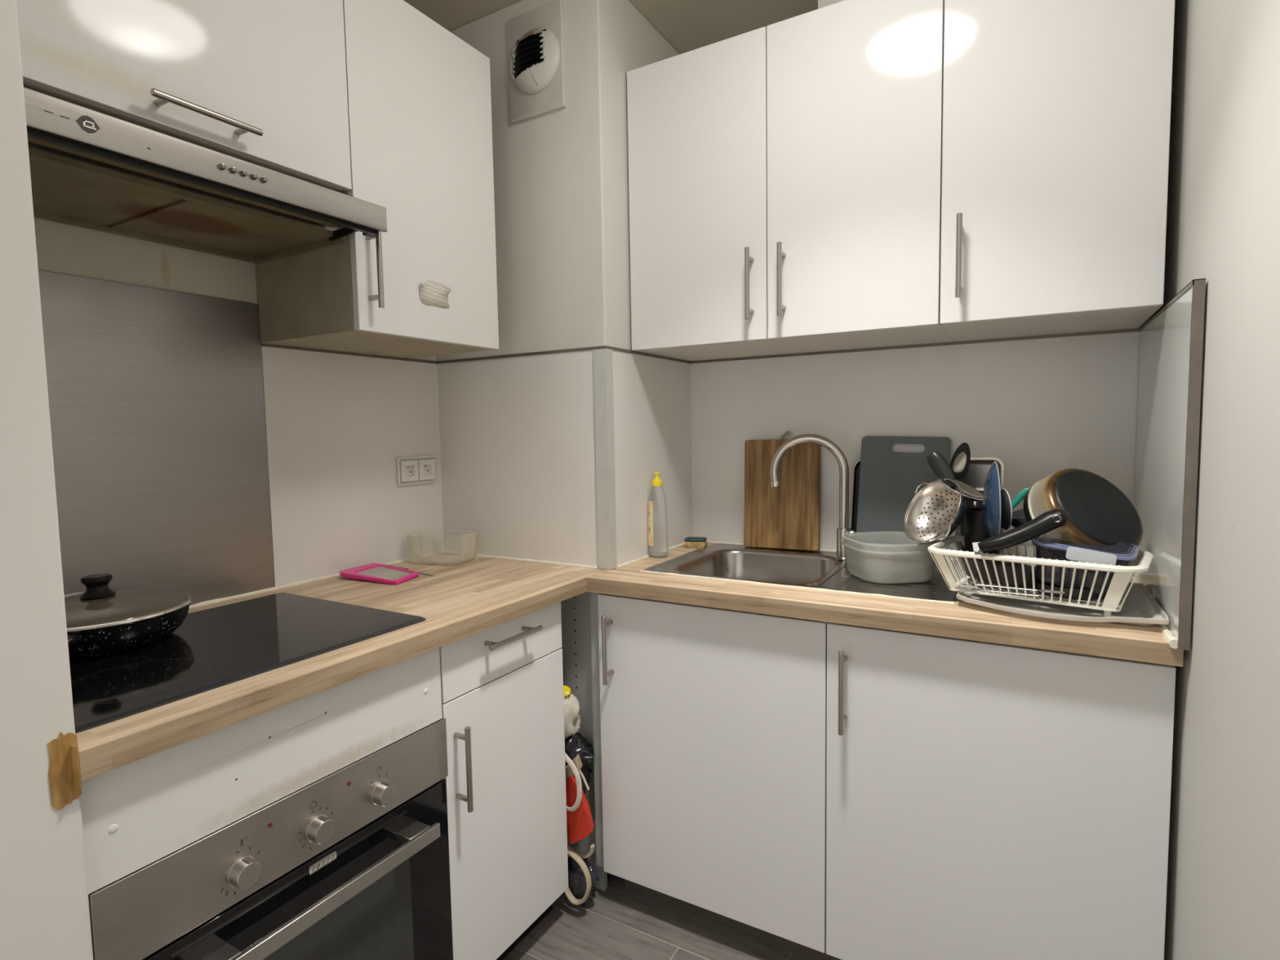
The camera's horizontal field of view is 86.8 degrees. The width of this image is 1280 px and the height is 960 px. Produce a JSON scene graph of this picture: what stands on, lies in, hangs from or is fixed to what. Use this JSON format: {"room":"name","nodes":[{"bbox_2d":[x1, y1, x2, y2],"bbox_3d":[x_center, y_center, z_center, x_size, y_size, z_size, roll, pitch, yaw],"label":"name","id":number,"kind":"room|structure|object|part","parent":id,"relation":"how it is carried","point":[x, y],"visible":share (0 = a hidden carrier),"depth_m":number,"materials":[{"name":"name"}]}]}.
{"room":"kitchen","nodes":[
{"label":"kitchen","id":0,"kind":"room"},
{"bbox_2d":[0,0,93,959],"bbox_3d":[-1.319,0.033,0.452,0.712,2.466,1.243,1,5,30],"label":"wall partition","id":1,"kind":"structure","parent":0,"point":[45,912],"depth_m":0.79,"materials":[{"name":"paint"}]},
{"bbox_2d":[47,732,81,810],"bbox_3d":[-0.693,0.352,0.818,0.018,0.094,0.030,1,5,30],"label":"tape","id":2,"kind":"object","parent":1,"relation":"attached to","point":[64,774],"visible":1,"depth_m":0.82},
{"bbox_2d":[34,217,437,605],"bbox_3d":[-0.819,-0.082,1.920,0.100,2.466,1.807,1,5,30],"label":"wall","id":3,"kind":"structure","parent":0,"point":[61,248],"depth_m":1.42,"materials":[{"name":"paint"}]},
{"bbox_2d":[38,270,275,604],"bbox_3d":[-1.067,-0.057,1.389,0.004,0.690,0.614,1,5,30],"label":"backsplash","id":4,"kind":"structure","parent":3,"relation":"attached to","point":[156,399],"depth_m":1.45,"materials":[{"name":"silver metal"}]},
{"bbox_2d":[16,0,351,191],"bbox_3d":[-0.905,-0.826,1.227,0.402,0.464,0.616,1,5,30],"label":"upper cabinet","id":5,"kind":"object","parent":3,"relation":"attached to","point":[260,82],"visible":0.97,"depth_m":1.18,"materials":[{"name":"white laminate"}]},
{"bbox_2d":[23,86,386,262],"bbox_3d":[-0.867,-0.538,1.233,0.474,0.109,0.608,1,5,30],"label":"extractor hood","id":6,"kind":"object","parent":5,"relation":"attached to","point":[91,169],"visible":1,"depth_m":1.18,"materials":[{"name":"metal"}]},
{"bbox_2d":[27,141,342,231],"bbox_3d":[-0.931,-0.550,1.267,0.329,0.088,0.605,1,5,30],"label":"filter","id":7,"kind":"object","parent":6,"relation":"attached to","point":[66,186],"depth_m":1.21,"materials":[{"name":"metal"}]},
{"bbox_3d":[-0.923,-0.498,1.266,0.333,0.014,0.604,1,5,30],"label":"filter frame","id":8,"kind":"part","parent":6,"relation":"part of","materials":[{"name":"silver metal"}]},
{"bbox_3d":[-0.742,-0.623,1.157,0.041,0.012,0.176,1,5,30],"label":"handle","id":9,"kind":"part","parent":5,"relation":"part of","materials":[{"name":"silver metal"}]},
{"bbox_2d":[261,342,444,586],"bbox_3d":[-0.771,-0.051,1.899,0.005,0.604,0.558,1,5,30],"label":"panel","id":10,"kind":"object","parent":3,"relation":"attached to","point":[338,423],"visible":0.96,"depth_m":1.84,"materials":[{"name":"laminate"}]},
{"bbox_3d":[-0.776,-0.348,1.878,0.005,0.008,0.558,1,5,30],"label":"edge trim","id":11,"kind":"part","parent":10,"relation":"part of","materials":[{"name":"grey metal"}]},
{"bbox_2d":[395,455,436,485],"bbox_3d":[-0.675,-0.029,2.051,0.014,0.082,0.147,1,5,30],"label":"double socket","id":12,"kind":"object","parent":10,"relation":"attached to","point":[416,469],"visible":1,"depth_m":2.04,"materials":[{"name":"white plastic"}]},
{"bbox_2d":[256,0,498,358],"bbox_3d":[-0.637,-0.719,1.695,0.402,0.756,0.442,1,5,30],"label":"upper cabinet","id":13,"kind":"object","parent":3,"relation":"attached to","point":[419,94],"visible":0.73,"depth_m":1.58,"materials":[{"name":"white laminate"}]},
{"bbox_3d":[-0.571,-0.460,1.459,0.041,0.176,0.012,1,5,30],"label":"handle","id":14,"kind":"part","parent":13,"relation":"part of","materials":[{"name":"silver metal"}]},
{"bbox_3d":[-0.506,-0.715,1.619,0.018,0.756,0.440,1,5,30],"label":"door","id":15,"kind":"part","parent":13,"relation":"part of","materials":[{"name":"white laminate"}]},
{"bbox_2d":[419,280,451,307],"bbox_3d":[-0.492,-0.449,1.629,0.006,0.062,0.099,1,5,30],"label":"paper scrap","id":16,"kind":"object","parent":13,"relation":"attached to","point":[433,293],"visible":1,"depth_m":1.63,"materials":[{"name":"beige paper"}]},
{"bbox_2d":[437,0,679,360],"bbox_3d":[-0.238,-0.562,2.175,0.629,1.566,0.518,1,5,30],"label":"wall","id":17,"kind":"structure","parent":0,"point":[562,197],"depth_m":1.86,"materials":[{"name":"paint"}]},
{"bbox_2d":[436,345,606,566],"bbox_3d":[-0.358,-0.064,1.982,0.631,0.604,0.005,1,5,30],"label":"panel","id":18,"kind":"object","parent":17,"relation":"attached to","point":[517,431],"visible":1,"depth_m":1.97,"materials":[{"name":"laminate"}]},
{"bbox_3d":[-0.363,-0.361,1.960,0.631,0.008,0.005,1,5,30],"label":"edge trim","id":19,"kind":"part","parent":18,"relation":"part of","materials":[{"name":"grey metal"}]},
{"bbox_2d":[507,0,566,124],"bbox_3d":[-0.290,-1.137,1.833,0.187,0.276,0.042,1,5,30],"label":"air vent","id":20,"kind":"object","parent":17,"relation":"in","point":[536,36],"visible":1,"depth_m":1.82,"materials":[{"name":"plastic"}]},
{"bbox_2d":[593,348,617,569],"bbox_3d":[-0.095,-0.054,1.842,0.040,0.594,0.032,1,5,30],"label":"corner trim","id":21,"kind":"object","parent":17,"relation":"attached to","point":[602,358],"visible":1,"depth_m":1.83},
{"bbox_2d":[606,346,692,565],"bbox_3d":[0.044,-0.075,2.049,0.005,0.604,0.515,1,5,30],"label":"panel","id":22,"kind":"object","parent":17,"relation":"attached to","point":[651,393],"visible":0.93,"depth_m":2.02,"materials":[{"name":"laminate"}]},
{"bbox_3d":[0.039,-0.372,2.027,0.005,0.008,0.515,1,5,30],"label":"edge trim","id":23,"kind":"part","parent":22,"relation":"part of","materials":[{"name":"grey plastic"}]},
{"bbox_2d":[403,0,817,53],"bbox_3d":[-0.330,-1.283,0.758,2.060,0.080,3.150,1,5,30],"label":"ceiling","id":24,"kind":"structure","parent":0,"point":[687,25],"depth_m":1.94,"materials":[{"name":"paint"}]},
{"bbox_2d":[502,872,814,959],"bbox_3d":[-0.286,1.256,0.942,2.060,0.080,3.150,1,5,30],"label":"floor","id":25,"kind":"structure","parent":0,"point":[620,922],"depth_m":1.72,"materials":[{"name":"grey wood"}]},
{"bbox_2d":[80,647,442,894],"bbox_3d":[-0.796,0.723,1.275,0.581,0.772,0.598,1,5,30],"label":"base cabinet","id":26,"kind":"object","parent":25,"relation":"on","point":[135,815],"visible":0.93,"depth_m":1.02,"materials":[{"name":"white laminate"}]},
{"bbox_2d":[88,718,453,959],"bbox_3d":[-0.760,0.795,1.267,0.596,0.590,0.604,1,5,30],"label":"oven","id":27,"kind":"object","parent":26,"relation":"in","point":[353,863],"visible":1,"depth_m":1.12,"materials":[{"name":"silver metal"}]},
{"bbox_3d":[-0.594,0.592,1.018,0.024,0.043,0.043,1,5,30],"label":"knob","id":28,"kind":"part","parent":27,"relation":"part of","materials":[{"name":"metal"}]},
{"bbox_3d":[-0.551,0.859,1.151,0.022,0.452,0.599,1,5,30],"label":"door","id":29,"kind":"part","parent":27,"relation":"part of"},
{"bbox_3d":[-0.530,0.583,1.126,0.024,0.043,0.043,1,5,30],"label":"knob","id":30,"kind":"part","parent":27,"relation":"part of","materials":[{"name":"metal"}]},
{"bbox_3d":[-0.499,0.693,1.127,0.009,0.027,0.431,1,5,30],"label":"door handle","id":31,"kind":"part","parent":27,"relation":"part of","materials":[{"name":"metal"}]},
{"bbox_3d":[-0.467,0.574,1.236,0.024,0.043,0.043,1,5,30],"label":"knob","id":32,"kind":"part","parent":27,"relation":"part of","materials":[{"name":"metal"}]},
{"bbox_2d":[439,601,568,959],"bbox_3d":[-0.526,0.688,1.700,0.621,0.772,0.402,1,5,30],"label":"base cabinet","id":33,"kind":"object","parent":25,"relation":"on","point":[502,684],"visible":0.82,"depth_m":1.54,"materials":[{"name":"white laminate"}]},
{"bbox_3d":[-0.364,0.595,1.398,0.042,0.178,0.012,1,5,30],"label":"handle","id":34,"kind":"part","parent":33,"relation":"part of","materials":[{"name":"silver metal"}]},
{"bbox_3d":[-0.307,0.380,1.546,0.018,0.120,0.401,1,5,30],"label":"drawer","id":35,"kind":"part","parent":33,"relation":"part of","materials":[{"name":"white laminate"}]},
{"bbox_3d":[-0.287,0.352,1.520,0.042,0.012,0.172,1,5,30],"label":"handle","id":36,"kind":"part","parent":33,"relation":"part of","materials":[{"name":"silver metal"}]},
{"bbox_2d":[496,904,552,959],"bbox_3d":[-0.712,1.138,1.505,0.515,0.088,1.010,1,5,30],"label":"baseboard","id":37,"kind":"structure","parent":33,"relation":"attached to","point":[549,908],"depth_m":1.71,"materials":[{"name":"black plastic"}]},
{"bbox_2d":[564,754,595,905],"bbox_3d":[-0.184,0.920,1.796,0.135,0.394,0.051,1,5,30],"label":"shopping bag","id":38,"kind":"object","parent":25,"relation":"on","point":[580,824],"visible":0.55,"depth_m":1.77,"materials":[{"name":"red plastic"}]},
{"bbox_3d":[-0.196,0.849,1.802,0.104,0.252,0.042,1,5,30],"label":"tan panel","id":39,"kind":"part","parent":38,"relation":"part of","materials":[{"name":"plastic"}]},
{"bbox_2d":[564,730,594,793],"bbox_3d":[-0.194,0.772,1.830,0.158,0.211,0.111,1,5,30],"label":"bag","id":40,"kind":"object","parent":38,"relation":"on","point":[576,744],"visible":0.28,"depth_m":1.80,"materials":[{"name":"black plastic"}]},
{"bbox_2d":[563,693,589,811],"bbox_3d":[-0.196,0.714,1.799,0.100,0.293,0.157,-2,4,-17],"label":"bag","id":41,"kind":"object","parent":40,"relation":"on","point":[572,719],"visible":0.47,"depth_m":1.79,"materials":[{"name":"white plastic"}]},
{"bbox_2d":[563,685,571,697],"bbox_3d":[-0.208,0.572,1.827,0.055,0.032,0.045,1,5,30],"label":"cap","id":42,"kind":"object","parent":41,"relation":"on","point":[566,691],"visible":0.39,"depth_m":1.81,"materials":[{"name":"plastic"}]},
{"bbox_3d":[-0.164,0.866,1.782,0.087,0.191,0.036,1,5,24],"label":"red panel","id":43,"kind":"part","parent":38,"relation":"part of","materials":[{"name":"plastic"}]},
{"bbox_2d":[568,851,598,906],"bbox_3d":[-0.160,1.079,1.823,0.110,0.154,0.054,1,5,30],"label":"clear bag","id":44,"kind":"object","parent":25,"relation":"on","point":[576,877],"visible":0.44,"depth_m":1.81,"materials":[{"name":"clear plastic"}]},
{"bbox_2d":[560,591,607,890],"bbox_3d":[-0.345,0.709,1.983,0.592,0.862,0.044,1,5,30],"label":"board","id":45,"kind":"object","parent":25,"relation":"on","point":[579,613],"visible":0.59,"depth_m":1.86,"materials":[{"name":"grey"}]},
{"bbox_2d":[597,593,828,953],"bbox_3d":[0.289,0.660,1.885,0.599,0.772,0.624,1,5,30],"label":"base cabinet","id":46,"kind":"object","parent":25,"relation":"on","point":[713,721],"visible":0.86,"depth_m":1.63,"materials":[{"name":"white laminate"}]},
{"bbox_3d":[-0.083,0.436,1.744,0.012,0.178,0.041,1,5,30],"label":"handle","id":47,"kind":"part","parent":46,"relation":"part of","materials":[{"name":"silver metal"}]},
{"bbox_2d":[624,879,841,959],"bbox_3d":[0.476,1.111,1.603,1.190,0.088,0.018,1,5,30],"label":"baseboard","id":48,"kind":"structure","parent":46,"relation":"attached to","point":[762,935],"depth_m":1.74,"materials":[{"name":"black plastic"}]},
{"bbox_2d":[826,622,1176,959],"bbox_3d":[0.809,0.673,1.583,0.604,0.772,0.624,1,5,30],"label":"base cabinet","id":49,"kind":"object","parent":25,"relation":"on","point":[985,801],"visible":0.93,"depth_m":1.33,"materials":[{"name":"white laminate"}]},
{"bbox_2d":[75,541,1183,781],"bbox_3d":[0.004,0.288,1.412,1.852,0.048,1.712,1,5,30],"label":"countertop","id":50,"kind":"structure","parent":49,"relation":"on","point":[463,600],"depth_m":1.38,"materials":[{"name":"brown wood"}]},
{"bbox_2d":[69,592,426,733],"bbox_3d":[-0.793,0.297,1.243,0.493,0.005,0.593,1,5,30],"label":"cooktop","id":51,"kind":"object","parent":50,"relation":"in","point":[215,647],"visible":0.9,"depth_m":1.18,"materials":[{"name":"black glass"}]},
{"bbox_2d":[66,604,190,660],"bbox_3d":[-0.957,0.268,1.201,0.358,0.066,0.306,1,5,30],"label":"frying pan","id":52,"kind":"object","parent":51,"relation":"on","point":[122,638],"visible":0.46,"depth_m":1.16,"materials":[{"name":"metal"}]},
{"bbox_3d":[-0.907,0.260,1.050,0.027,0.031,0.137,-3,5,-23],"label":"pan handle","id":53,"kind":"part","parent":52,"relation":"part of","materials":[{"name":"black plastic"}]},
{"bbox_2d":[64,573,191,633],"bbox_3d":[-0.986,0.208,1.230,0.283,0.068,0.283,1,5,30],"label":"lid","id":54,"kind":"object","parent":52,"relation":"on","point":[100,607],"visible":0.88,"depth_m":1.20,"materials":[{"name":"clear glass"}]},
{"bbox_3d":[-0.986,0.193,1.229,0.053,0.038,0.053,1,5,30],"label":"knob","id":55,"kind":"part","parent":54,"relation":"part of","materials":[{"name":"black plastic"}]},
{"bbox_2d":[339,563,418,584],"bbox_3d":[-0.683,0.248,1.795,0.221,0.018,0.136,1,5,30],"label":"tray","id":56,"kind":"object","parent":50,"relation":"on","point":[375,572],"visible":1,"depth_m":1.78,"materials":[{"name":"pink plastic"}]},
{"bbox_3d":[-0.674,0.248,1.792,0.169,0.008,0.104,1,5,30],"label":"blade","id":57,"kind":"part","parent":56,"relation":"part of","materials":[{"name":"metal"}]},
{"bbox_2d":[386,564,434,576],"bbox_3d":[-0.641,0.249,1.872,0.233,0.005,0.009,2,5,38],"label":"table knife","id":58,"kind":"object","parent":50,"relation":"on","point":[386,564],"visible":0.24,"depth_m":1.85,"materials":[{"name":"silver metal"}]},
{"bbox_3d":[-0.598,0.252,1.838,0.122,0.002,0.007,2,5,39],"label":"knife blade","id":59,"kind":"part","parent":58,"relation":"part of","materials":[{"name":"metal"}]},
{"bbox_2d":[404,529,479,564],"bbox_3d":[-0.587,0.198,2.010,0.204,0.084,0.156,1,4,22],"label":"food container","id":60,"kind":"object","parent":50,"relation":"on","point":[468,552],"visible":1,"depth_m":1.99,"materials":[{"name":"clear plastic"}]},
{"bbox_2d":[647,471,669,557],"bbox_3d":[0.053,0.102,2.013,0.064,0.254,0.055,1,5,30],"label":"dish soap bottle","id":61,"kind":"object","parent":50,"relation":"on","point":[656,482],"visible":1,"depth_m":2.01,"materials":[{"name":"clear plastic"}]},
{"bbox_2d":[683,537,707,548],"bbox_3d":[0.179,0.200,2.173,0.072,0.030,0.051,0,4,18],"label":"sponge","id":62,"kind":"object","parent":50,"relation":"on","point":[690,542],"visible":1,"depth_m":2.15,"materials":[{"name":"plastic"}]},
{"bbox_2d":[640,542,965,604],"bbox_3d":[0.457,0.310,1.836,0.766,0.159,0.496,1,5,30],"label":"sink","id":63,"kind":"object","parent":50,"relation":"in","point":[817,570],"visible":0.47,"depth_m":1.98,"materials":[{"name":"metal"}]},
{"bbox_3d":[0.328,0.307,1.911,0.468,0.158,0.485,1,5,30],"label":"sink bowl","id":64,"kind":"part","parent":63,"relation":"part of","materials":[{"name":"metal"}]},
{"bbox_2d":[743,431,820,551],"bbox_3d":[0.437,0.031,2.090,0.241,0.364,0.045,1,5,30],"label":"chopping board","id":65,"kind":"object","parent":63,"relation":"on","point":[786,516],"visible":0.93,"depth_m":2.08,"materials":[{"name":"brown wood"}]},
{"bbox_3d":[0.412,0.248,1.618,0.029,0.004,0.029,-3,4,-22],"label":"waste knob","id":66,"kind":"part","parent":63,"relation":"part of","materials":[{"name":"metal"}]},
{"bbox_2d":[849,457,860,532],"bbox_3d":[0.726,0.079,1.926,0.249,0.284,0.049,1,5,30],"label":"baking tray","id":67,"kind":"object","parent":63,"relation":"on","point":[855,470],"visible":0.19,"depth_m":1.98,"materials":[{"name":"black metal"}]},
{"bbox_2d":[841,531,939,583],"bbox_3d":[0.618,0.191,1.677,0.207,0.097,0.207,-1,4,-7],"label":"plastic basin","id":68,"kind":"object","parent":63,"relation":"on","point":[908,561],"visible":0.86,"depth_m":1.59,"materials":[{"name":"grey plastic"}]},
{"bbox_3d":[0.618,0.173,1.676,0.170,0.018,0.170,-1,4,-7],"label":"lid","id":69,"kind":"part","parent":68,"relation":"part of","materials":[{"name":"grey plastic"}]},
{"bbox_2d":[856,435,951,557],"bbox_3d":[0.738,0.049,1.906,0.244,0.348,0.050,1,5,30],"label":"chopping board","id":70,"kind":"object","parent":63,"relation":"on","point":[889,481],"visible":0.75,"depth_m":1.92,"materials":[{"name":"grey plastic"}]},
{"bbox_2d":[769,433,855,559],"bbox_3d":[0.500,0.045,1.949,0.247,0.357,0.081,1,5,30],"label":"tap","id":71,"kind":"object","parent":50,"relation":"on","point":[831,446],"visible":0.83,"depth_m":1.92,"materials":[{"name":"metal"}]},
{"bbox_3d":[0.486,0.005,1.951,0.223,0.277,0.026,1,4,20],"label":"spout","id":72,"kind":"part","parent":71,"relation":"part of","materials":[{"name":"metal"}]},
{"bbox_2d":[955,457,1004,561],"bbox_3d":[0.839,0.075,1.679,0.106,0.262,0.052,0,4,18],"label":"grater","id":73,"kind":"object","parent":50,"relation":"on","point":[979,468],"visible":0.2,"depth_m":1.69,"materials":[{"name":"metal"}]},
{"bbox_2d":[955,579,1168,626],"bbox_3d":[0.867,0.241,1.423,0.346,0.025,0.351,1,5,30],"label":"drip tray","id":74,"kind":"object","parent":50,"relation":"on","point":[1140,607],"visible":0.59,"depth_m":1.34,"materials":[{"name":"white plastic"}]},
{"bbox_2d":[927,535,1153,617],"bbox_3d":[0.833,0.198,1.426,0.388,0.109,0.240,3,5,40],"label":"dish rack","id":75,"kind":"object","parent":74,"relation":"on","point":[1116,597],"visible":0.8,"depth_m":1.35,"materials":[{"name":"beige plastic"}]},
{"bbox_2d":[903,478,965,543],"bbox_3d":[0.693,0.072,1.589,0.108,0.150,0.168,-3,4,-22],"label":"colander","id":76,"kind":"object","parent":75,"relation":"on","point":[934,513],"visible":0.99,"depth_m":1.63,"materials":[{"name":"metal"}]},
{"bbox_3d":[0.692,0.025,1.657,0.037,0.037,0.019,2,5,40],"label":"ear handle","id":77,"kind":"part","parent":76,"relation":"part of","materials":[{"name":"metal"}]},
{"bbox_3d":[0.675,0.117,1.512,0.037,0.037,0.019,2,5,40],"label":"ear handle","id":78,"kind":"part","parent":76,"relation":"part of","materials":[{"name":"metal"}]},
{"bbox_2d":[926,450,983,501],"bbox_3d":[0.748,-0.010,1.580,0.103,0.114,0.123,-1,4,-6],"label":"skimmer","id":79,"kind":"object","parent":76,"relation":"on","point":[937,462],"visible":0.94,"depth_m":1.60,"materials":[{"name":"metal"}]},
{"bbox_3d":[0.749,0.021,1.571,0.096,0.054,0.107,1,5,30],"label":"dish","id":80,"kind":"part","parent":79,"relation":"part of","materials":[{"name":"metal"}]},
{"bbox_2d":[949,442,970,551],"bbox_3d":[0.767,0.048,1.628,0.046,0.276,0.033,1,5,30],"label":"serving spoon","id":81,"kind":"object","parent":75,"relation":"in","point":[959,464],"visible":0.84,"depth_m":1.62,"materials":[{"name":"black plastic"}]},
{"bbox_2d":[952,451,966,472],"bbox_3d":[0.769,-0.043,1.631,0.034,0.054,0.009,-1,4,6],"label":"spoon bowl","id":82,"kind":"object","parent":81,"relation":"on","point":[959,458],"depth_m":1.63,"materials":[{"name":"beige plastic"}]},
{"bbox_3d":[0.776,0.094,1.625,0.012,0.184,0.034,-1,4,-7],"label":"spoon handle","id":83,"kind":"part","parent":81,"relation":"part of","materials":[{"name":"black plastic"}]},
{"bbox_2d":[964,507,1001,554],"bbox_3d":[0.798,0.143,1.577,0.085,0.148,0.085,1,5,30],"label":"cooking pot","id":84,"kind":"object","parent":75,"relation":"in","point":[975,530],"visible":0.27,"depth_m":1.55,"materials":[{"name":"black metal"}]},
{"bbox_2d":[982,461,1000,537],"bbox_3d":[0.778,0.056,1.500,0.024,0.195,0.195,1,4,21],"label":"plate","id":85,"kind":"object","parent":75,"relation":"in","point":[992,491],"visible":0.88,"depth_m":1.45,"materials":[{"name":"ceramic"}]},
{"bbox_2d":[954,586,1039,596],"bbox_3d":[0.727,0.228,1.383,0.153,0.006,0.018,2,5,37],"label":"fork","id":86,"kind":"object","parent":75,"relation":"in","point":[957,588],"visible":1,"depth_m":1.39,"materials":[{"name":"metal"}]},
{"bbox_2d":[1000,488,1012,530],"bbox_3d":[0.803,0.065,1.510,0.026,0.094,0.094,0,4,12],"label":"bowl","id":87,"kind":"object","parent":75,"relation":"on","point":[1006,503],"visible":0.51,"depth_m":1.48,"materials":[{"name":"ceramic"}]},
{"bbox_2d":[963,508,1066,589],"bbox_3d":[0.780,0.141,1.431,0.166,0.182,0.206,0,4,17],"label":"frying pan","id":88,"kind":"object","parent":75,"relation":"in","point":[1048,521],"visible":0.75,"depth_m":1.36,"materials":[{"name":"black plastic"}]},
{"bbox_3d":[0.764,0.101,1.356,0.155,0.092,0.046,1,4,22],"label":"pan handle","id":89,"kind":"part","parent":88,"relation":"part of","materials":[{"name":"black plastic"}]},
{"bbox_2d":[1010,508,1026,528],"bbox_3d":[0.867,0.086,1.503,0.098,0.058,0.100,1,5,30],"label":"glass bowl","id":90,"kind":"object","parent":75,"relation":"on","point":[1018,516],"visible":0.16,"depth_m":1.50,"materials":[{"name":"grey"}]},
{"bbox_2d":[1011,488,1029,509],"bbox_3d":[0.878,0.087,1.591,0.082,0.139,0.012,0,4,19],"label":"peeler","id":91,"kind":"object","parent":75,"relation":"in","point":[1021,495],"visible":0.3,"depth_m":1.58,"materials":[{"name":"teal plastic"}]},
{"bbox_2d":[977,583,1064,594],"bbox_3d":[0.755,0.216,1.347,0.153,0.006,0.018,2,5,37],"label":"fork","id":92,"kind":"object","parent":75,"relation":"in","point":[1039,590],"visible":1,"depth_m":1.33,"materials":[{"name":"metal"}]},
{"bbox_2d":[1035,582,1106,599],"bbox_3d":[0.875,0.218,1.376,0.142,0.022,0.142,1,5,30],"label":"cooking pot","id":93,"kind":"object","parent":75,"relation":"in","point":[1075,593],"visible":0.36,"depth_m":1.32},
{"bbox_2d":[1022,468,1142,546],"bbox_3d":[0.933,0.082,1.426,0.225,0.210,0.184,-2,4,-15],"label":"saucepan","id":94,"kind":"object","parent":75,"relation":"on","point":[1097,512],"visible":0.68,"depth_m":1.39,"materials":[{"name":"metal"}]},
{"bbox_2d":[1031,533,1139,595],"bbox_3d":[0.879,0.164,1.341,0.172,0.107,0.127,3,5,40],"label":"food box","id":95,"kind":"object","parent":75,"relation":"in","point":[1123,553],"visible":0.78,"depth_m":1.31,"materials":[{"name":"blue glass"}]},
{"bbox_3d":[0.881,0.130,1.341,0.170,0.036,0.117,3,5,40],"label":"lid","id":96,"kind":"part","parent":95,"relation":"part of","materials":[{"name":"blue plastic"}]},
{"bbox_3d":[0.433,0.451,1.445,0.012,0.180,0.041,1,5,30],"label":"handle","id":97,"kind":"part","parent":49,"relation":"part of","materials":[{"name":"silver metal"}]},
{"bbox_2d":[700,317,1149,490],"bbox_3d":[0.457,-0.122,2.165,1.860,2.466,0.100,1,5,30],"label":"wall","id":98,"kind":"structure","parent":0,"point":[1148,317],"depth_m":1.66,"materials":[{"name":"paint"}]},
{"bbox_2d":[626,26,810,360],"bbox_3d":[0.228,-0.751,1.933,0.400,0.757,0.428,1,5,30],"label":"upper cabinet","id":99,"kind":"object","parent":98,"relation":"attached to","point":[697,118],"visible":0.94,"depth_m":1.78,"materials":[{"name":"white laminate"}]},
{"bbox_3d":[0.275,-0.492,1.703,0.012,0.176,0.041,1,5,30],"label":"handle","id":100,"kind":"part","parent":99,"relation":"part of","materials":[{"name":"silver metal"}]},
{"bbox_2d":[817,0,844,8],"bbox_3d":[0.842,-1.231,1.675,0.750,0.196,0.200,1,5,30],"label":"trim","id":101,"kind":"structure","parent":98,"relation":"attached to","point":[821,3],"depth_m":1.77,"materials":[{"name":"white plastic"}]},
{"bbox_2d":[766,0,955,352],"bbox_3d":[0.575,-0.743,1.732,0.400,0.757,0.428,1,5,30],"label":"upper cabinet","id":102,"kind":"object","parent":98,"relation":"attached to","point":[855,87],"visible":0.95,"depth_m":1.58,"materials":[{"name":"white laminate"}]},
{"bbox_3d":[0.347,-0.491,1.662,0.012,0.176,0.041,1,5,30],"label":"handle","id":103,"kind":"part","parent":102,"relation":"part of","materials":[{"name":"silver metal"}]},
{"bbox_2d":[690,328,1139,564],"bbox_3d":[0.696,-0.081,1.968,1.210,0.604,0.005,1,5,30],"label":"panel","id":104,"kind":"object","parent":98,"relation":"attached to","point":[1042,406],"visible":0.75,"depth_m":1.89,"materials":[{"name":"laminate"}]},
{"bbox_3d":[0.691,-0.378,1.946,1.210,0.008,0.005,1,5,30],"label":"edge trim","id":105,"kind":"part","parent":104,"relation":"part of","materials":[{"name":"grey plastic"}]},
{"bbox_2d":[1149,0,1279,959],"bbox_3d":[0.565,0.004,0.402,0.100,2.466,3.050,1,5,30],"label":"wall","id":106,"kind":"structure","parent":0,"point":[1223,213],"depth_m":0.94,"materials":[{"name":"paint"}]},
{"bbox_2d":[939,0,1174,341],"bbox_3d":[0.922,-0.734,1.532,0.401,0.757,0.428,1,5,30],"label":"upper cabinet","id":107,"kind":"object","parent":106,"relation":"attached to","point":[1056,113],"visible":1,"depth_m":1.39,"materials":[{"name":"white laminate"}]},
{"bbox_3d":[0.691,-0.482,1.462,0.012,0.176,0.041,1,5,30],"label":"handle","id":108,"kind":"part","parent":107,"relation":"part of","materials":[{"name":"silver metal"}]},
{"bbox_2d":[1133,278,1205,650],"bbox_3d":[1.063,-0.042,1.383,0.016,0.608,0.640,1,5,30],"label":"panel","id":109,"kind":"object","parent":106,"relation":"attached to","point":[1171,340],"visible":0.94,"depth_m":1.23,"materials":[{"name":"laminate"}]}
]}

